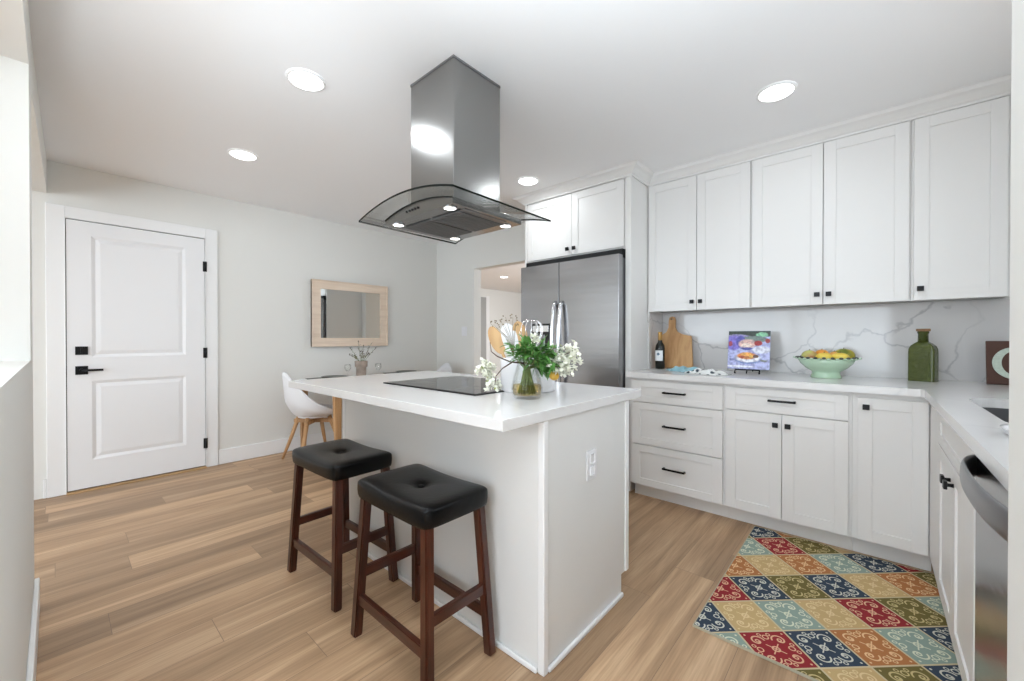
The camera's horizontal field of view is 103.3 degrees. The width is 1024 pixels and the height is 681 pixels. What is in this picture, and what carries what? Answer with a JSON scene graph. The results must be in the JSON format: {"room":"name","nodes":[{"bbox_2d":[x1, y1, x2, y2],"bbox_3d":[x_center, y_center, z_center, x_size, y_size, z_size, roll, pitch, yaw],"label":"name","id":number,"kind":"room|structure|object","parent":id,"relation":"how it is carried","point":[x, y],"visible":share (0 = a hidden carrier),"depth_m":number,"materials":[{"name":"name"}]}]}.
{"room":"kitchen","nodes":[
{"label":"kitchen","id":0,"kind":"room"},
{"bbox_2d":[0,0,46,680],"bbox_3d":[-2.109,-0.077,1.717,3.534,2.455,0.158,0,0,42],"label":"wall","id":1,"kind":"structure","parent":0,"point":[23,161],"depth_m":1.51,"materials":[{"name":"paint"}]},
{"bbox_2d":[26,578,39,680],"bbox_3d":[-1.390,1.087,1.165,1.718,0.135,0.015,0,0,42],"label":"baseboard","id":2,"kind":"structure","parent":1,"relation":"attached to","point":[34,627],"depth_m":1.42,"materials":[{"name":"white paint"}]},
{"bbox_2d":[32,160,436,499],"bbox_3d":[-3.529,-0.083,2.870,0.120,2.455,7.610,0,0,42],"label":"wall","id":3,"kind":"structure","parent":0,"point":[268,259],"depth_m":4.00,"materials":[{"name":"paint"}]},
{"bbox_2d":[43,479,46,498],"bbox_3d":[-3.662,1.078,2.624,0.015,0.135,0.855,0,0,42],"label":"baseboard","id":4,"kind":"structure","parent":3,"relation":"attached to","point":[45,480],"depth_m":2.93,"materials":[{"name":"white paint"}]},
{"bbox_2d":[45,202,217,497],"bbox_3d":[-3.033,0.070,3.320,0.026,2.142,1.030,0,0,42],"label":"trim","id":5,"kind":"structure","parent":3,"relation":"attached to","point":[55,214],"depth_m":3.00,"materials":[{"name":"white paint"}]},
{"bbox_2d":[66,466,206,494],"bbox_3d":[-3.022,1.136,3.320,0.050,0.011,0.845,0,0,42],"label":"trim","id":6,"kind":"structure","parent":3,"relation":"attached to","point":[202,467],"depth_m":3.27,"materials":[{"name":"brown wood"}]},
{"bbox_2d":[66,219,207,490],"bbox_3d":[-3.009,0.109,3.310,0.072,2.025,0.856,0,0,42],"label":"door","id":7,"kind":"structure","parent":3,"relation":"in","point":[137,352],"depth_m":3.28,"materials":[{"name":"white paint"}]},
{"bbox_2d":[218,429,342,464],"bbox_3d":[-1.863,1.066,4.652,0.015,0.135,2.503,0,0,42],"label":"baseboard","id":8,"kind":"structure","parent":3,"relation":"attached to","point":[239,453],"depth_m":3.99,"materials":[{"name":"white paint"}]},
{"bbox_2d":[311,279,387,346],"bbox_3d":[-1.836,-0.296,4.652,0.039,0.724,0.900,0,0,42],"label":"wall mirror","id":9,"kind":"object","parent":3,"relation":"attached to","point":[342,313],"visible":1,"depth_m":4.62,"materials":[{"name":"brown wood"}]},
{"bbox_2d":[34,450,933,680],"bbox_3d":[1.283,1.180,5.219,10.400,0.100,17.700,0,0,42],"label":"floor","id":10,"kind":"structure","parent":0,"point":[185,576],"depth_m":1.79,"materials":[{"name":"brown wood"}]},
{"bbox_2d":[281,372,333,458],"bbox_3d":[-1.920,0.715,3.897,0.540,0.854,0.510,0,0,42],"label":"dining chair","id":11,"kind":"object","parent":10,"relation":"on","point":[308,411],"visible":0.85,"depth_m":3.71,"materials":[{"name":"white plastic"}]},
{"bbox_2d":[297,373,382,446],"bbox_3d":[-1.372,0.761,4.267,0.830,0.750,1.405,0,0,42],"label":"dining table","id":12,"kind":"object","parent":10,"relation":"on","point":[337,402],"visible":0.06,"depth_m":3.53,"materials":[{"name":"brown wood"}]},
{"bbox_2d":[355,361,367,375],"bbox_3d":[-1.619,0.301,4.354,0.132,0.166,0.131,0,0,42],"label":"stone vase","id":13,"kind":"object","parent":12,"relation":"on","point":[360,366],"visible":0.92,"depth_m":4.31,"materials":[{"name":"beige stone"}]},
{"bbox_2d":[349,341,375,360],"bbox_3d":[-1.615,0.177,4.359,0.104,0.357,0.316,0,0,42],"label":"bouquet","id":14,"kind":"object","parent":13,"relation":"in","point":[362,353],"visible":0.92,"depth_m":4.34,"materials":[{"name":"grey plant"}]},
{"bbox_3d":[-1.828,0.383,4.112,0.290,0.005,0.400,0,0,42],"label":"placemat","id":15,"kind":"object","parent":12,"relation":"on","visible":0},
{"bbox_2d":[321,375,346,377],"bbox_3d":[-1.811,0.371,4.123,0.244,0.018,0.244,0,0,42],"label":"dinner plate","id":16,"kind":"object","parent":15,"relation":"on","point":[327,376],"visible":0.76,"depth_m":4.19,"materials":[{"name":"grey ceramic"}]},
{"bbox_3d":[-1.258,0.379,4.755,0.290,0.005,0.400,0,0,42],"label":"placemat","id":17,"kind":"object","parent":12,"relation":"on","visible":0},
{"bbox_2d":[396,370,415,372],"bbox_3d":[-1.241,0.367,4.766,0.244,0.018,0.244,0,0,42],"label":"dinner plate","id":18,"kind":"object","parent":17,"relation":"on","point":[400,371],"visible":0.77,"depth_m":4.83,"materials":[{"name":"grey ceramic"}]},
{"bbox_2d":[287,439,397,612],"bbox_3d":[-0.833,0.841,1.981,0.492,0.619,0.316,0,0,40],"label":"bar stool","id":19,"kind":"object","parent":10,"relation":"on","point":[339,460],"visible":0.99,"depth_m":1.91,"materials":[{"name":"brown wood"}]},
{"bbox_2d":[351,464,495,680],"bbox_3d":[-0.345,0.844,1.539,0.492,0.619,0.316,0,0,42],"label":"bar stool","id":20,"kind":"object","parent":10,"relation":"on","point":[423,497],"visible":1,"depth_m":1.48,"materials":[{"name":"brown wood"}]},
{"bbox_2d":[437,363,451,372],"bbox_3d":[-0.981,0.709,4.910,0.540,0.854,0.510,0,0,42],"label":"dining chair","id":21,"kind":"object","parent":10,"relation":"on","point":[446,367],"visible":0.02,"depth_m":5.09,"materials":[{"name":"white plastic"}]},
{"bbox_2d":[343,399,628,676],"bbox_3d":[-0.216,0.711,2.111,1.467,0.876,0.679,0,0,42],"label":"kitchen island","id":22,"kind":"object","parent":10,"relation":"on","point":[558,539],"visible":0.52,"depth_m":1.58,"materials":[{"name":"paint"}]},
{"bbox_2d":[288,371,640,431],"bbox_3d":[-0.334,0.253,2.152,1.693,0.038,0.986,0,0,42],"label":"island countertop","id":23,"kind":"structure","parent":22,"relation":"on","point":[501,411],"depth_m":1.69,"materials":[{"name":"stone"}]},
{"bbox_2d":[383,376,503,395],"bbox_3d":[-0.255,0.230,2.164,0.728,0.007,0.527,0,0,42],"label":"cooktop","id":24,"kind":"object","parent":23,"relation":"in","point":[473,386],"visible":0.7,"depth_m":2.10,"materials":[{"name":"black glass"}]},
{"bbox_2d":[501,356,554,392],"bbox_3d":[0.074,0.157,1.900,0.227,0.156,0.218,0,0,42],"label":"utensil crock","id":25,"kind":"object","parent":23,"relation":"on","point":[511,375],"visible":0.51,"depth_m":1.82,"materials":[{"name":"white ceramic"}]},
{"bbox_2d":[488,326,505,357],"bbox_3d":[-0.042,0.075,1.900,0.143,0.284,0.014,0,0,-1],"label":"wooden spoon","id":26,"kind":"object","parent":25,"relation":"in","point":[495,338],"visible":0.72,"depth_m":1.90,"materials":[{"name":"brown wood"}]},
{"bbox_2d":[490,314,518,354],"bbox_3d":[-0.032,-0.026,1.786,0.125,0.183,0.035,0,0,7],"label":"utensil","id":27,"kind":"object","parent":25,"relation":"in","point":[512,339],"visible":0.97,"depth_m":1.78,"materials":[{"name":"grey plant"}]},
{"bbox_2d":[501,323,518,357],"bbox_3d":[0.004,0.068,1.899,0.112,0.298,0.013,0,0,-2],"label":"spatula","id":28,"kind":"object","parent":25,"relation":"in","point":[504,340],"visible":0.4,"depth_m":1.90,"materials":[{"name":"white plastic"}]},
{"bbox_2d":[513,321,526,347],"bbox_3d":[0.048,0.063,1.905,0.093,0.307,0.018,0,0,-10],"label":"wooden spoon","id":29,"kind":"object","parent":25,"relation":"in","point":[518,328],"visible":0.29,"depth_m":1.90,"materials":[{"name":"brown wood"}]},
{"bbox_2d":[519,320,542,346],"bbox_3d":[0.089,0.060,1.900,0.111,0.314,0.111,0,0,42],"label":"wire whisk","id":30,"kind":"object","parent":25,"relation":"in","point":[534,321],"visible":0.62,"depth_m":1.88,"materials":[{"name":"silver metal"}]},
{"bbox_3d":[0.062,0.157,1.664,0.131,0.158,0.131,0,0,42],"label":"glass vase","id":31,"kind":"object","parent":23,"relation":"on","visible":0},
{"bbox_2d":[475,332,582,394],"bbox_3d":[0.074,0.093,1.660,0.353,0.253,0.316,0,0,42],"label":"flower bouquet","id":32,"kind":"object","parent":31,"relation":"in","point":[545,361],"visible":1,"depth_m":1.64,"materials":[{"name":"green plant"}]},
{"bbox_2d":[586,448,596,480],"bbox_3d":[0.321,0.496,1.623,0.010,0.118,0.072,0,0,42],"label":"power outlet","id":33,"kind":"object","parent":22,"relation":"attached to","point":[591,469],"visible":1,"depth_m":1.62,"materials":[{"name":"white plastic"}]},
{"bbox_2d":[590,465,594,475],"bbox_3d":[0.322,0.520,1.623,0.006,0.036,0.034,0,0,42],"label":"socket","id":34,"kind":"object","parent":33,"relation":"attached to","point":[592,467],"depth_m":1.62,"materials":[{"name":"white plastic"}]},
{"bbox_2d":[590,453,594,463],"bbox_3d":[0.322,0.472,1.622,0.006,0.036,0.034,0,0,42],"label":"socket","id":35,"kind":"object","parent":33,"relation":"attached to","point":[592,455],"depth_m":1.62,"materials":[{"name":"white plastic"}]},
{"bbox_2d":[521,248,624,387],"bbox_3d":[0.626,0.209,3.553,0.957,1.822,0.716,0,0,42],"label":"refrigerator","id":36,"kind":"object","parent":10,"relation":"on","point":[579,298],"visible":0.46,"depth_m":3.22,"materials":[{"name":"grey metal"}]},
{"bbox_2d":[525,176,661,490],"bbox_3d":[0.699,-0.056,3.622,1.042,2.392,0.628,0,0,42],"label":"tall cabinet","id":37,"kind":"object","parent":10,"relation":"on","point":[612,215],"visible":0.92,"depth_m":3.23,"materials":[{"name":"paint"}]},
{"bbox_2d":[512,74,1010,205],"bbox_3d":[1.380,-1.275,2.971,3.090,0.071,0.692,0,0,42],"label":"trim","id":38,"kind":"structure","parent":37,"relation":"on","point":[998,87],"depth_m":2.59,"materials":[{"name":"paint"}]},
{"bbox_2d":[631,377,727,516],"bbox_3d":[1.309,0.705,3.000,0.632,0.876,0.701,0,0,42],"label":"base cabinet","id":39,"kind":"object","parent":10,"relation":"on","point":[678,427],"visible":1,"depth_m":2.74,"materials":[{"name":"paint"}]},
{"bbox_2d":[725,384,852,549],"bbox_3d":[1.777,0.708,2.585,0.617,0.876,0.701,0,0,42],"label":"base cabinet","id":40,"kind":"object","parent":10,"relation":"on","point":[788,451],"visible":1,"depth_m":2.33,"materials":[{"name":"paint"}]},
{"bbox_2d":[693,526,961,680],"bbox_3d":[1.395,1.145,1.804,0.770,0.009,1.148,0,0,42],"label":"rug","id":41,"kind":"object","parent":10,"relation":"on","point":[816,611],"visible":0.98,"depth_m":1.70,"materials":[{"name":"multicoloured fabric"}]},
{"bbox_2d":[852,393,930,570],"bbox_3d":[2.122,0.710,2.282,0.300,0.876,0.696,0,0,42],"label":"base cabinet","id":42,"kind":"object","parent":10,"relation":"on","point":[891,433],"visible":0.99,"depth_m":2.05,"materials":[{"name":"paint"}]},
{"bbox_2d":[929,404,1005,680],"bbox_3d":[1.859,0.715,1.334,0.644,0.876,1.148,0,0,42],"label":"base cabinet","id":43,"kind":"object","parent":10,"relation":"on","point":[952,536],"visible":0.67,"depth_m":1.39,"materials":[{"name":"paint"}]},
{"bbox_2d":[959,455,1007,680],"bbox_3d":[1.251,0.722,0.686,0.653,0.870,0.610,0,0,42],"label":"dishwasher","id":44,"kind":"object","parent":10,"relation":"on","point":[986,494],"visible":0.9,"depth_m":0.93,"materials":[{"name":"grey metal"}]},
{"bbox_2d":[625,299,1009,490],"bbox_3d":[1.310,0.024,1.855,2.216,0.498,2.463,0,0,42],"label":"countertop","id":45,"kind":"structure","parent":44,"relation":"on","point":[882,335],"depth_m":2.50,"materials":[{"name":"stone"}]},
{"bbox_2d":[655,332,664,368],"bbox_3d":[1.193,0.079,3.266,0.074,0.297,0.075,0,0,42],"label":"wine bottle","id":46,"kind":"object","parent":45,"relation":"on","point":[660,347],"visible":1,"depth_m":3.24,"materials":[{"name":"black glass"}]},
{"bbox_2d":[662,317,692,367],"bbox_3d":[1.352,0.015,3.331,0.286,0.431,0.107,0,0,42],"label":"cutting board","id":47,"kind":"object","parent":45,"relation":"on","point":[678,346],"visible":0.91,"depth_m":3.31,"materials":[{"name":"brown wood"}]},
{"bbox_2d":[667,366,730,375],"bbox_3d":[1.319,0.208,2.915,0.197,0.041,0.529,0,0,-18],"label":"tea towel","id":48,"kind":"object","parent":45,"relation":"on","point":[695,370],"visible":1,"depth_m":2.84,"materials":[{"name":"teal fabric"}]},
{"bbox_2d":[734,369,760,373],"bbox_3d":[1.682,0.111,2.868,0.158,0.236,0.207,0,0,42],"label":"cookbook stand","id":49,"kind":"object","parent":45,"relation":"on","point":[734,369],"visible":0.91,"depth_m":2.81,"materials":[{"name":"black metal"}]},
{"bbox_2d":[727,331,770,369],"bbox_3d":[1.667,0.068,2.853,0.258,0.270,0.075,0,0,39],"label":"cookbook","id":50,"kind":"object","parent":49,"relation":"on","point":[746,349],"visible":0.99,"depth_m":2.84,"materials":[{"name":"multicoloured paper"}]},
{"bbox_2d":[793,355,861,378],"bbox_3d":[1.970,0.166,2.544,0.316,0.132,0.316,0,0,-20],"label":"fruit bowl","id":51,"kind":"object","parent":45,"relation":"on","point":[830,368],"visible":0.8,"depth_m":2.47,"materials":[{"name":"green ceramic"}]},
{"bbox_2d":[801,349,816,357],"bbox_3d":[1.896,0.094,2.583,0.084,0.079,0.080,0,0,42],"label":"apple","id":52,"kind":"object","parent":51,"relation":"in","point":[808,353],"visible":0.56,"depth_m":2.56,"materials":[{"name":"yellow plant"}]},
{"bbox_2d":[816,349,828,353],"bbox_3d":[1.967,0.090,2.573,0.080,0.079,0.076,0,0,42],"label":"orange","id":53,"kind":"object","parent":51,"relation":"in","point":[821,350],"visible":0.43,"depth_m":2.55,"materials":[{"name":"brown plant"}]},
{"bbox_2d":[815,352,831,358],"bbox_3d":[1.927,0.098,2.502,0.088,0.059,0.060,0,0,42],"label":"lemon","id":54,"kind":"object","parent":51,"relation":"in","point":[820,355],"visible":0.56,"depth_m":2.48,"materials":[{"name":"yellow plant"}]},
{"bbox_2d":[832,352,849,359],"bbox_3d":[1.986,0.097,2.453,0.088,0.059,0.060,0,0,42],"label":"lemon","id":55,"kind":"object","parent":51,"relation":"in","point":[836,355],"visible":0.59,"depth_m":2.43,"materials":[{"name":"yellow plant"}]},
{"bbox_2d":[834,348,854,357],"bbox_3d":[2.051,0.089,2.506,0.112,0.091,0.088,0,0,42],"label":"mango","id":56,"kind":"object","parent":51,"relation":"in","point":[850,353],"visible":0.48,"depth_m":2.47,"materials":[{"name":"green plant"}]},
{"bbox_2d":[908,329,938,381],"bbox_3d":[2.354,0.083,2.322,0.074,0.300,0.112,0,0,-26],"label":"bottle","id":57,"kind":"object","parent":45,"relation":"on","point":[923,355],"visible":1,"depth_m":2.30,"materials":[{"name":"green glass"}]},
{"bbox_2d":[982,407,1008,422],"bbox_3d":[1.821,0.373,1.274,0.459,0.192,0.784,0,0,42],"label":"sink","id":58,"kind":"object","parent":45,"relation":"in","point":[1002,413],"visible":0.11,"depth_m":1.64,"materials":[{"name":"grey metal"}]},
{"bbox_2d":[985,341,1008,384],"bbox_3d":[2.631,0.118,2.122,0.196,0.231,0.049,0,0,42],"label":"plaque","id":59,"kind":"object","parent":45,"relation":"on","point":[997,352],"visible":0.65,"depth_m":2.15,"materials":[{"name":"brown wood"}]},
{"bbox_2d":[1000,424,1008,434],"bbox_3d":[1.279,0.231,1.006,0.087,0.020,0.139,0,0,42],"label":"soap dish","id":60,"kind":"object","parent":45,"relation":"on","point":[1005,427],"visible":0.36,"depth_m":1.05,"materials":[{"name":"white ceramic"}]},
{"bbox_2d":[481,288,520,376],"bbox_3d":[-0.050,-0.134,11.468,0.100,2.455,10.110,0,0,42],"label":"wall","id":61,"kind":"structure","parent":0,"point":[502,303],"depth_m":11.10,"materials":[{"name":"paint"}]},
{"bbox_2d":[481,297,485,374],"bbox_3d":[-0.839,-0.016,10.493,0.015,2.230,0.465,0,0,42],"label":"door","id":62,"kind":"structure","parent":61,"relation":"in","point":[483,299],"depth_m":10.59,"materials":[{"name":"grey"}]},
{"bbox_2d":[486,296,489,362],"bbox_3d":[-0.642,-0.037,10.704,0.030,2.270,0.112,0,0,42],"label":"trim","id":63,"kind":"structure","parent":61,"relation":"attached to","point":[487,297],"depth_m":10.68,"materials":[{"name":"white paint"}]},
{"bbox_2d":[28,0,1011,292],"bbox_3d":[1.283,-1.375,5.204,10.400,0.100,17.700,0,0,42],"label":"ceiling","id":64,"kind":"structure","parent":0,"point":[153,91],"depth_m":2.01,"materials":[{"name":"white paint"}]},
{"bbox_2d":[227,148,258,160],"bbox_3d":[-1.893,-1.301,2.854,0.184,0.020,0.184,0,0,42],"label":"recessed light","id":65,"kind":"object","parent":64,"relation":"in","point":[242,154],"visible":1,"depth_m":2.83,"materials":[{"name":"white paint"}]},
{"bbox_2d":[285,68,325,91],"bbox_3d":[-1.032,-1.296,2.031,0.184,0.020,0.184,0,0,42],"label":"recessed light","id":66,"kind":"object","parent":64,"relation":"in","point":[304,79],"visible":1,"depth_m":2.01,"materials":[{"name":"white paint"}]},
{"bbox_2d":[359,54,550,243],"bbox_3d":[-0.291,-0.932,2.051,0.735,0.746,0.640,0,0,42],"label":"range hood","id":67,"kind":"object","parent":64,"relation":"hanging from","point":[454,193],"visible":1,"depth_m":1.94,"materials":[{"name":"silver metal"}]},
{"bbox_2d":[517,176,538,184],"bbox_3d":[0.132,-1.303,3.327,0.184,0.020,0.184,0,0,42],"label":"recessed light","id":68,"kind":"object","parent":64,"relation":"in","point":[526,180],"visible":1,"depth_m":3.29,"materials":[{"name":"white paint"}]},
{"bbox_2d":[756,81,797,102],"bbox_3d":[1.387,-1.296,2.128,0.184,0.020,0.184,0,0,42],"label":"recessed light","id":69,"kind":"object","parent":64,"relation":"in","point":[780,90],"visible":1,"depth_m":2.10,"materials":[{"name":"white paint"}]},
{"bbox_2d":[437,222,1009,381],"bbox_3d":[1.001,-0.089,3.858,5.584,2.455,0.120,0,0,42],"label":"wall","id":70,"kind":"structure","parent":0,"point":[460,265],"depth_m":5.17,"materials":[{"name":"paint"}]},
{"bbox_2d":[462,327,466,335],"bbox_3d":[-0.614,-0.120,5.203,0.100,0.118,0.010,0,0,42],"label":"light switch","id":71,"kind":"object","parent":70,"relation":"attached to","point":[464,329],"visible":1,"depth_m":5.19,"materials":[{"name":"white plastic"}]},
{"bbox_2d":[648,161,752,311],"bbox_3d":[1.465,-0.741,3.137,0.730,1.023,0.330,0,0,42],"label":"upper cabinet","id":72,"kind":"object","parent":70,"relation":"attached to","point":[700,226],"visible":1,"depth_m":3.00,"materials":[{"name":"paint"}]},
{"bbox_2d":[752,121,910,307],"bbox_3d":[2.033,-0.738,2.633,0.786,1.023,0.330,0,0,42],"label":"upper cabinet","id":73,"kind":"object","parent":70,"relation":"attached to","point":[831,220],"visible":1,"depth_m":2.49,"materials":[{"name":"paint"}]},
{"bbox_2d":[663,299,1009,381],"bbox_3d":[2.126,0.000,2.764,2.202,0.461,0.019,0,0,42],"label":"backsplash","id":74,"kind":"structure","parent":70,"relation":"attached to","point":[882,335],"depth_m":2.61,"materials":[{"name":"white stone"}]},
{"bbox_2d":[908,95,1010,301],"bbox_3d":[2.470,-0.736,2.245,0.382,1.023,0.330,0,0,42],"label":"upper cabinet","id":75,"kind":"object","parent":70,"relation":"attached to","point":[961,157],"visible":0.99,"depth_m":2.15,"materials":[{"name":"paint"}]},
{"bbox_2d":[1007,0,1023,680],"bbox_3d":[0.805,-0.067,0.134,0.694,2.455,0.770,0,0,42],"label":"wall","id":76,"kind":"structure","parent":0,"point":[1015,607],"depth_m":0.62,"materials":[{"name":"paint"}]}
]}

